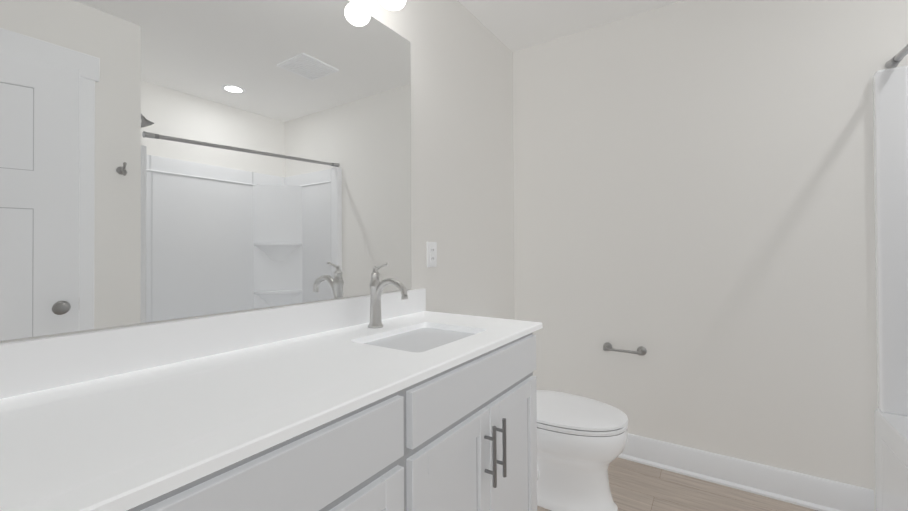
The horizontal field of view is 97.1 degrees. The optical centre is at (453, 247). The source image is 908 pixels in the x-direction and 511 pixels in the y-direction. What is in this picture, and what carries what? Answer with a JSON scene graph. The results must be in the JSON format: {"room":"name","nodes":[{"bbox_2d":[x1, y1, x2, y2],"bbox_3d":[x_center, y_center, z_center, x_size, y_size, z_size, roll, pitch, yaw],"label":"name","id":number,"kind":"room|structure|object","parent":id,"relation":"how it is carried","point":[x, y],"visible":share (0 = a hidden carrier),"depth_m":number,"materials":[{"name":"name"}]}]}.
{"room":"bathroom","nodes":[
{"label":"bathroom","id":0,"kind":"room"},
{"bbox_2d":[0,0,514,342],"bbox_3d":[-0.502,-0.057,1.355,0.100,2.440,3.270,-1,-1,34],"label":"wall","id":1,"kind":"structure","parent":0,"point":[462,164],"depth_m":2.06,"materials":[{"name":"white paint"}]},
{"bbox_2d":[0,0,410,340],"bbox_3d":[-0.727,-0.359,0.924,0.006,1.068,1.942,-1,-1,34],"label":"vanity mirror","id":2,"kind":"object","parent":1,"relation":"attached to","point":[161,160],"visible":1,"depth_m":1.02,"materials":[{"name":"mirror"}]},
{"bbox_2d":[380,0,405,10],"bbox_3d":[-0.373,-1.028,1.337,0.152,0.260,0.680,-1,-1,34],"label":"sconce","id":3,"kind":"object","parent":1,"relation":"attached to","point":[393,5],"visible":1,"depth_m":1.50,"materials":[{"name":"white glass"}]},
{"bbox_2d":[427,242,436,266],"bbox_3d":[-0.102,0.034,1.855,0.008,0.116,0.072,-1,-1,34],"label":"electrical outlet plate","id":4,"kind":"object","parent":1,"relation":"attached to","point":[431,254],"visible":1,"depth_m":1.85,"materials":[{"name":"white plastic"}]},
{"bbox_2d":[458,0,682,51],"bbox_3d":[0.575,-1.329,0.644,2.705,0.080,3.270,-1,-1,34],"label":"ceiling","id":5,"kind":"structure","parent":0,"point":[514,25],"depth_m":2.21,"materials":[{"name":"white paint"}]},
{"bbox_2d":[537,457,817,510],"bbox_3d":[0.588,1.181,0.622,2.705,0.060,3.270,-1,-1,34],"label":"floor","id":6,"kind":"structure","parent":0,"point":[635,486],"depth_m":1.88,"materials":[{"name":"wood"}]},
{"bbox_2d":[104,323,541,510],"bbox_3d":[-0.481,0.727,0.751,0.584,0.862,2.088,-1,-1,34],"label":"bathroom vanity","id":7,"kind":"object","parent":6,"relation":"on","point":[402,399],"depth_m":0.88,"materials":[{"name":"grey wood"}]},
{"bbox_2d":[0,311,539,510],"bbox_3d":[-0.488,0.287,0.765,0.564,0.021,2.100,-1,-1,34],"label":"countertop","id":8,"kind":"structure","parent":7,"relation":"on","point":[93,443],"depth_m":0.70,"materials":[{"name":"white stone"}]},
{"bbox_2d":[364,263,411,326],"bbox_3d":[-0.226,0.167,1.378,0.173,0.226,0.054,-1,-1,34],"label":"faucet","id":9,"kind":"object","parent":8,"relation":"on","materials":[{"name":"silver metal"}]},
{"bbox_2d":[368,323,467,350],"bbox_3d":[-0.099,0.357,1.274,0.282,0.139,0.385,-1,-1,34],"label":"sink","id":10,"kind":"object","parent":8,"relation":"in","point":[417,337],"depth_m":1.34,"materials":[{"name":"white ceramic"}]},
{"bbox_2d":[537,390,627,510],"bbox_3d":[0.425,0.790,1.934,0.770,0.748,0.450,-1,-1,34],"label":"toilet","id":11,"kind":"object","parent":6,"relation":"on","point":[581,442],"visible":0.5,"depth_m":1.74,"materials":[{"name":"white ceramic"}]},
{"bbox_2d":[873,66,907,510],"bbox_3d":[1.708,0.087,0.840,0.858,2.120,1.470,-1,-1,34],"label":"shower stall","id":12,"kind":"object","parent":6,"relation":"on","point":[890,105],"visible":1,"depth_m":1.61,"materials":[{"name":"white plastic"}]},
{"bbox_2d":[513,0,907,510],"bbox_3d":[1.502,-0.062,1.924,2.605,2.440,0.100,-1,-1,34],"label":"wall","id":13,"kind":"structure","parent":0,"point":[694,205],"depth_m":2.00,"materials":[{"name":"white paint"}]},
{"bbox_2d":[603,342,646,355],"bbox_3d":[0.927,0.563,2.198,0.225,0.047,0.074,-1,-1,34],"label":"toilet paper holder","id":14,"kind":"object","parent":13,"relation":"attached to","point":[640,351],"visible":1,"depth_m":2.17,"materials":[{"name":"silver metal"}]},
{"bbox_2d":[618,433,873,510],"bbox_3d":[1.072,1.094,2.127,1.637,0.135,0.026,-1,-1,34],"label":"baseboard","id":15,"kind":"structure","parent":13,"relation":"attached to","point":[808,491],"depth_m":1.90,"materials":[{"name":"white wood"}]},
{"bbox_2d":[885,44,907,68],"bbox_3d":[1.412,-0.726,1.062,0.038,0.105,1.436,-1,-1,34],"label":"shower curtain rod","id":16,"kind":"object","parent":13,"relation":"attached to","point":[894,61],"visible":1,"depth_m":1.59,"materials":[{"name":"grey metal"}]}
]}

